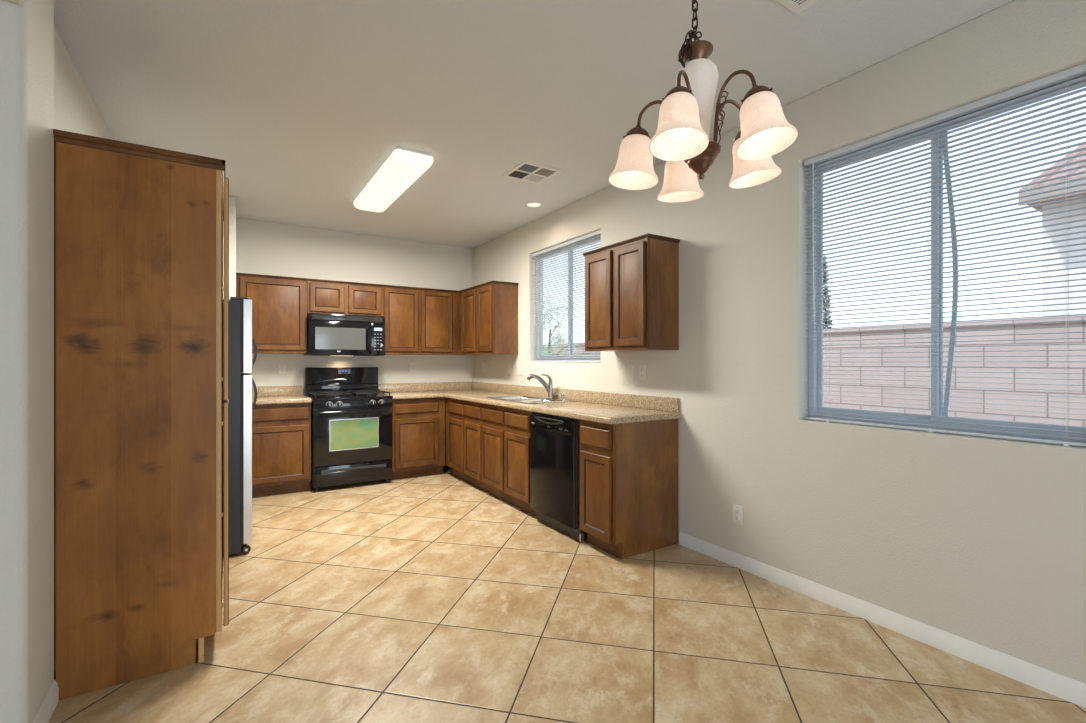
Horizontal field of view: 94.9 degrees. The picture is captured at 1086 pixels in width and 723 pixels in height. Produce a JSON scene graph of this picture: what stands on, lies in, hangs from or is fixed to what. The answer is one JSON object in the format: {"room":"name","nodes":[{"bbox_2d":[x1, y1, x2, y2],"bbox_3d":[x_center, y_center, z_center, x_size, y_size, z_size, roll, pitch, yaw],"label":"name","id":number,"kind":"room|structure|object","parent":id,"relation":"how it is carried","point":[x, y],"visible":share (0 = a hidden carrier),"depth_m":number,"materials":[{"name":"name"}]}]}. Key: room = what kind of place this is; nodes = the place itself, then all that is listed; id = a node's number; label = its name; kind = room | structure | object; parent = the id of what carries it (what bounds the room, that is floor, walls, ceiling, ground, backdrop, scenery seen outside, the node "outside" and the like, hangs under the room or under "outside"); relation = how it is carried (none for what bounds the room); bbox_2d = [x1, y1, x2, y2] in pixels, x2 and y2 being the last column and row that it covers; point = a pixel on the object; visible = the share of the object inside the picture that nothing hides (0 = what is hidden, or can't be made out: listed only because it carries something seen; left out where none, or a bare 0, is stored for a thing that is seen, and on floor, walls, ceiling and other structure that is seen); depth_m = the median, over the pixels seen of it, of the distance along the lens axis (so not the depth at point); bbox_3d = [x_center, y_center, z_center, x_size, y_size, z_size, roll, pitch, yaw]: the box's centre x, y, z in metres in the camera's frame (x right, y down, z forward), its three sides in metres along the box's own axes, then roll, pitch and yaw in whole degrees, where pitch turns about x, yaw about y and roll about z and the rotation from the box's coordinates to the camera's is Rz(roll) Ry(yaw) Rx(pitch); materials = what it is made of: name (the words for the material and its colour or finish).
{"room":"kitchen","nodes":[
{"label":"kitchen","id":0,"kind":"room"},
{"bbox_2d":[5,0,24,4],"bbox_3d":[-0.241,-1.295,-0.778,0.150,0.319,5.532,0,0,-32],"label":"wall header","id":1,"kind":"structure","parent":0,"point":[19,2],"depth_m":1.57,"materials":[{"name":"paint"}]},
{"bbox_2d":[0,0,53,722],"bbox_3d":[-3.391,-0.092,0.683,3.905,2.724,0.307,0,0,-32],"label":"wall","id":2,"kind":"structure","parent":0,"point":[27,28],"depth_m":1.61,"materials":[{"name":"paint"}]},
{"bbox_2d":[31,680,58,722],"bbox_3d":[-1.742,1.228,1.743,0.013,0.083,0.278,0,0,-32],"label":"baseboard","id":3,"kind":"structure","parent":2,"relation":"attached to","point":[48,705],"depth_m":1.77,"materials":[{"name":"white paint"}]},
{"bbox_2d":[54,27,111,138],"bbox_3d":[-2.642,-0.092,2.872,0.120,2.724,2.588,0,0,-32],"label":"wall","id":4,"kind":"structure","parent":0,"point":[75,111],"depth_m":2.40,"materials":[{"name":"paint"}]},
{"bbox_2d":[223,195,235,299],"bbox_3d":[-3.279,-0.092,4.529,0.819,2.724,0.890,0,0,-32],"label":"wall","id":5,"kind":"structure","parent":0,"point":[232,199],"depth_m":4.36,"materials":[{"name":"paint"}]},
{"bbox_2d":[236,218,472,462],"bbox_3d":[-1.976,-0.092,5.811,2.754,2.724,0.120,0,0,-32],"label":"wall","id":6,"kind":"structure","parent":0,"point":[262,247],"depth_m":5.63,"materials":[{"name":"paint"}]},
{"bbox_2d":[236,273,307,353],"bbox_3d":[-2.754,-0.468,5.056,0.628,0.771,0.318,0,0,-32],"label":"upper cabinet","id":7,"kind":"object","parent":6,"relation":"attached to","point":[279,303],"visible":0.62,"depth_m":4.95,"materials":[{"name":"brown wood"}]},
{"bbox_2d":[252,385,303,395],"bbox_3d":[-2.836,0.303,5.183,0.625,0.099,0.020,0,0,-32],"label":"backsplash","id":8,"kind":"structure","parent":6,"relation":"attached to","point":[261,390],"depth_m":5.21,"materials":[{"name":"beige stone"}]},
{"bbox_2d":[279,364,285,374],"bbox_3d":[-2.744,0.078,5.247,0.070,0.115,0.009,0,0,-32],"label":"wall outlet","id":9,"kind":"object","parent":6,"relation":"attached to","point":[282,367],"visible":1,"depth_m":5.25,"materials":[{"name":"white plastic"}]},
{"bbox_2d":[307,278,382,315],"bbox_3d":[-2.166,-0.676,5.429,0.763,0.355,0.318,0,0,-32],"label":"upper cabinet","id":10,"kind":"object","parent":6,"relation":"attached to","point":[323,296],"visible":0.88,"depth_m":5.30,"materials":[{"name":"brown wood"}]},
{"bbox_2d":[304,313,384,355],"bbox_3d":[-2.134,-0.280,5.380,0.760,0.432,0.437,0,0,-32],"label":"microwave","id":11,"kind":"object","parent":10,"relation":"attached to","point":[327,334],"visible":1,"depth_m":5.22,"materials":[{"name":"black plastic"}]},
{"bbox_2d":[410,362,415,371],"bbox_3d":[-1.563,0.065,5.996,0.070,0.115,0.009,0,0,-32],"label":"wall outlet","id":12,"kind":"object","parent":6,"relation":"attached to","point":[412,364],"visible":1,"depth_m":5.99,"materials":[{"name":"white plastic"}]},
{"bbox_2d":[383,285,460,354],"bbox_3d":[-1.334,-0.468,5.957,1.206,0.771,0.318,0,0,-32],"label":"upper cabinet","id":13,"kind":"object","parent":6,"relation":"attached to","point":[418,321],"visible":0.75,"depth_m":5.74,"materials":[{"name":"brown wood"}]},
{"bbox_2d":[379,382,471,391],"bbox_3d":[-1.418,0.303,6.082,1.179,0.099,0.020,0,0,-32],"label":"backsplash","id":14,"kind":"structure","parent":6,"relation":"attached to","point":[431,386],"depth_m":6.06,"materials":[{"name":"beige stone"}]},
{"bbox_2d":[54,0,1013,248],"bbox_3d":[0.198,-1.514,1.672,3.515,0.120,9.500,0,0,-32],"label":"ceiling","id":15,"kind":"structure","parent":0,"point":[302,102],"depth_m":2.56,"materials":[{"name":"paint"}]},
{"bbox_2d":[354,146,432,211],"bbox_3d":[-1.233,-1.408,3.980,0.270,0.091,1.340,0,0,-32],"label":"ceiling light","id":16,"kind":"object","parent":15,"relation":"attached to","point":[403,167],"visible":1,"depth_m":3.73,"materials":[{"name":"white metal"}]},
{"bbox_2d":[502,161,561,184],"bbox_3d":[-0.087,-1.450,3.834,0.340,0.007,0.340,0,0,-32],"label":"ceiling vent","id":17,"kind":"object","parent":15,"relation":"in","point":[525,171],"visible":1,"depth_m":3.82,"materials":[{"name":"white metal"}]},
{"bbox_2d":[525,202,542,207],"bbox_3d":[-0.083,-1.448,4.607,0.166,0.011,0.166,0,0,-32],"label":"recessed light","id":18,"kind":"object","parent":15,"relation":"in","point":[529,204],"visible":1,"depth_m":4.59,"materials":[{"name":"white metal"}]},
{"bbox_2d":[608,0,797,201],"bbox_3d":[0.448,-0.979,1.364,0.494,0.949,0.476,0,0,-38],"label":"chandelier","id":19,"kind":"object","parent":15,"relation":"hanging from","point":[681,138],"visible":1,"depth_m":1.34,"materials":[{"name":"white glass"}]},
{"bbox_2d":[776,0,818,13],"bbox_3d":[1.003,-1.450,1.839,0.340,0.007,0.340,0,0,-32],"label":"ceiling vent","id":20,"kind":"object","parent":15,"relation":"in","point":[793,5],"visible":1,"depth_m":2.02,"materials":[{"name":"white metal"}]},
{"bbox_2d":[48,463,1085,722],"bbox_3d":[-1.431,1.330,0.521,7.201,0.120,9.401,0,0,-32],"label":"floor","id":21,"kind":"structure","parent":0,"point":[439,598],"depth_m":2.23,"materials":[{"name":"tile"}]},
{"bbox_2d":[53,129,228,699],"bbox_3d":[-1.865,0.202,2.368,0.627,2.133,0.929,0,0,-32],"label":"pantry cabinet","id":22,"kind":"object","parent":21,"relation":"on","point":[138,229],"visible":0.98,"depth_m":1.99,"materials":[{"name":"brown wood"}]},
{"bbox_2d":[223,297,256,555],"bbox_3d":[-2.434,0.422,3.449,0.826,1.693,0.820,0,0,-32],"label":"refrigerator","id":23,"kind":"object","parent":21,"relation":"on","point":[241,338],"visible":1,"depth_m":3.25,"materials":[{"name":"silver metal"}]},
{"bbox_2d":[252,403,310,497],"bbox_3d":[-2.675,0.833,4.928,0.624,0.872,0.610,0,0,-32],"label":"base cabinet","id":24,"kind":"object","parent":21,"relation":"on","point":[281,433],"visible":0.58,"depth_m":4.71,"materials":[{"name":"brown wood"}]},
{"bbox_2d":[252,385,311,404],"bbox_3d":[-2.670,0.324,4.921,0.625,0.142,0.639,0,0,-32],"label":"countertop","id":25,"kind":"structure","parent":24,"relation":"on","point":[265,394],"depth_m":5.12,"materials":[{"name":"beige stone"}]},
{"bbox_2d":[305,367,392,491],"bbox_3d":[-2.051,0.666,5.259,0.766,1.206,0.725,0,0,-32],"label":"gas stove","id":26,"kind":"object","parent":21,"relation":"on","point":[351,418],"visible":0.98,"depth_m":5.04,"materials":[{"name":"black metal"}]},
{"bbox_2d":[306,394,392,399],"bbox_3d":[-2.049,0.366,5.256,0.766,0.016,0.580,0,0,-32],"label":"cooktop","id":27,"kind":"object","parent":26,"relation":"in","point":[347,396],"depth_m":5.11,"materials":[{"name":"black metal"}]},
{"bbox_2d":[389,397,444,479],"bbox_3d":[-1.499,0.833,5.673,0.593,0.872,0.610,0,0,-32],"label":"base cabinet","id":28,"kind":"object","parent":21,"relation":"on","point":[418,424],"visible":0.84,"depth_m":5.42,"materials":[{"name":"brown wood"}]},
{"bbox_2d":[446,398,488,492],"bbox_3d":[-0.596,0.833,5.344,0.610,0.872,0.947,0,0,-32],"label":"base cabinet","id":29,"kind":"object","parent":21,"relation":"on","point":[463,418],"visible":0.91,"depth_m":5.14,"materials":[{"name":"brown wood"}]},
{"bbox_2d":[481,404,536,516],"bbox_3d":[-0.093,0.833,4.549,0.610,0.872,0.930,0,0,-32],"label":"base cabinet","id":30,"kind":"object","parent":21,"relation":"on","point":[505,432],"visible":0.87,"depth_m":4.35,"materials":[{"name":"brown wood"}]},
{"bbox_2d":[379,382,680,424],"bbox_3d":[-0.479,0.324,4.619,1.199,0.142,3.496,0,0,-32],"label":"countertop","id":31,"kind":"structure","parent":30,"relation":"on","point":[594,406],"depth_m":4.17,"materials":[{"name":"beige stone"}]},
{"bbox_2d":[485,395,573,412],"bbox_3d":[-0.139,0.439,4.664,0.486,0.187,0.830,0,0,-32],"label":"double sink","id":32,"kind":"object","parent":31,"relation":"in","point":[527,399],"visible":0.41,"depth_m":4.69,"materials":[{"name":"silver metal"}]},
{"bbox_2d":[561,393,565,399],"bbox_3d":[0.188,0.316,4.531,0.052,0.058,0.052,0,0,-32],"label":"air gap","id":33,"kind":"object","parent":32,"relation":"on","point":[563,395],"visible":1,"depth_m":4.51,"materials":[{"name":"silver metal"}]},
{"bbox_2d":[527,374,552,398],"bbox_3d":[-0.028,0.231,4.712,0.257,0.229,0.060,0,0,5],"label":"faucet","id":34,"kind":"object","parent":31,"relation":"on","point":[549,387],"visible":1,"depth_m":4.69,"materials":[{"name":"silver metal"}]},
{"bbox_2d":[530,412,583,541],"bbox_3d":[0.301,0.838,3.876,0.606,0.861,0.612,0,0,-32],"label":"dishwasher","id":35,"kind":"object","parent":21,"relation":"on","point":[554,440],"visible":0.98,"depth_m":3.68,"materials":[{"name":"black metal"}]},
{"bbox_2d":[580,419,677,558],"bbox_3d":[0.592,0.833,3.470,0.610,0.872,0.360,0,0,-32],"label":"base cabinet","id":36,"kind":"object","parent":21,"relation":"on","point":[629,471],"visible":0.91,"depth_m":3.31,"materials":[{"name":"brown wood"}]},
{"bbox_2d":[473,0,1085,683],"bbox_3d":[1.619,-0.092,2.573,0.150,2.724,9.200,0,0,-32],"label":"wall","id":37,"kind":"structure","parent":0,"point":[981,540],"depth_m":2.60,"materials":[{"name":"paint"}]},
{"bbox_2d":[460,281,518,354],"bbox_3d":[-0.634,-0.468,5.685,0.318,0.771,0.886,0,0,-32],"label":"upper cabinet","id":38,"kind":"object","parent":37,"relation":"attached to","point":[489,310],"visible":1,"depth_m":5.37,"materials":[{"name":"brown wood"}]},
{"bbox_2d":[517,365,522,375],"bbox_3d":[-0.249,0.090,5.368,0.009,0.115,0.116,0,0,-32],"label":"wall outlet","id":39,"kind":"object","parent":37,"relation":"attached to","point":[519,367],"visible":1,"depth_m":5.36,"materials":[{"name":"white plastic"}]},
{"bbox_2d":[536,235,600,362],"bbox_3d":[0.267,-0.562,4.782,0.057,1.138,1.177,0,0,-32],"label":"window","id":40,"kind":"structure","parent":37,"relation":"in","point":[570,347],"depth_m":4.78,"materials":[{"name":"plastic"}]},
{"bbox_2d":[532,230,600,362],"bbox_3d":[0.202,-0.562,4.741,0.045,1.137,1.159,0,0,-32],"label":"window blind","id":41,"kind":"object","parent":40,"relation":"attached to","point":[598,232],"visible":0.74,"depth_m":4.78,"materials":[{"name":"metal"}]},
{"bbox_2d":[472,382,678,411],"bbox_3d":[0.014,0.303,4.943,0.020,0.099,3.477,0,0,-32],"label":"backsplash","id":42,"kind":"structure","parent":37,"relation":"attached to","point":[670,404],"depth_m":4.25,"materials":[{"name":"beige stone"}]},
{"bbox_2d":[628,365,633,379],"bbox_3d":[0.686,0.083,3.894,0.009,0.115,0.070,0,0,-32],"label":"light switch","id":43,"kind":"object","parent":37,"relation":"attached to","point":[630,367],"visible":1,"depth_m":3.89,"materials":[{"name":"white plastic"}]},
{"bbox_2d":[583,233,679,351],"bbox_3d":[0.630,-0.468,3.691,0.318,0.771,0.716,0,0,-32],"label":"upper cabinet","id":44,"kind":"object","parent":37,"relation":"attached to","point":[632,284],"visible":1,"depth_m":3.46,"materials":[{"name":"brown wood"}]},
{"bbox_2d":[639,365,645,379],"bbox_3d":[0.754,0.083,3.787,0.009,0.115,0.070,0,0,-32],"label":"wall outlet","id":45,"kind":"object","parent":37,"relation":"attached to","point":[642,368],"visible":1,"depth_m":3.78,"materials":[{"name":"white plastic"}]},
{"bbox_2d":[733,504,742,524],"bbox_3d":[1.202,0.945,3.080,0.009,0.115,0.070,0,0,-32],"label":"wall outlet","id":46,"kind":"object","parent":37,"relation":"attached to","point":[737,510],"visible":1,"depth_m":3.08,"materials":[{"name":"white plastic"}]},
{"bbox_2d":[679,532,1085,707],"bbox_3d":[2.482,1.228,1.059,0.013,0.083,5.718,0,0,-32],"label":"baseboard","id":47,"kind":"structure","parent":37,"relation":"attached to","point":[1068,689],"depth_m":2.29,"materials":[{"name":"white paint"}]},
{"bbox_2d":[808,74,1085,442],"bbox_3d":[1.834,-0.396,2.311,0.057,1.436,1.195,0,0,-32],"label":"window","id":48,"kind":"structure","parent":37,"relation":"in","point":[815,364],"depth_m":2.31,"materials":[{"name":"plastic"}]},
{"bbox_2d":[804,63,1085,446],"bbox_3d":[1.769,-0.396,2.270,0.045,1.435,1.177,0,0,-32],"label":"window blind","id":49,"kind":"object","parent":48,"relation":"attached to","point":[1079,70],"visible":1,"depth_m":2.19,"materials":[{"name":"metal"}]},
{"label":"outside","id":50,"kind":"structure","parent":0,"visible":0},
{"bbox_3d":[12.605,1.500,14.986,48.000,0.140,80.000,0,0,-32],"label":"ground","id":51,"kind":"structure","parent":50,"visible":0},
{"bbox_2d":[541,297,579,362],"bbox_3d":[0.084,0.088,8.887,1.326,2.689,1.385,0,0,-32],"label":"leafy tree","id":52,"kind":"object","parent":51,"relation":"on","point":[549,349],"visible":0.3,"depth_m":8.95,"materials":[{"name":"green plant"}]},
{"bbox_2d":[544,315,1085,426],"bbox_3d":[1.710,0.534,8.078,0.260,1.792,28.000,0,0,-32],"label":"fence","id":53,"kind":"object","parent":51,"relation":"on","point":[962,370],"visible":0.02,"depth_m":4.48,"materials":[{"name":"grey brick"}]},
{"bbox_2d":[823,256,832,327],"bbox_3d":[4.044,-0.054,7.211,0.394,2.968,0.394,0,0,-32],"label":"cypress","id":54,"kind":"object","parent":51,"relation":"on","point":[824,260],"visible":0.1,"depth_m":7.16,"materials":[{"name":"green plant"}]},
{"bbox_2d":[1018,144,1085,317],"bbox_3d":[12.890,-1.220,3.237,7.100,5.300,12.850,0,0,-32],"label":"neighbor house","id":55,"kind":"structure","parent":51,"relation":"on","point":[1074,259],"depth_m":6.80,"materials":[{"name":"white paint"}]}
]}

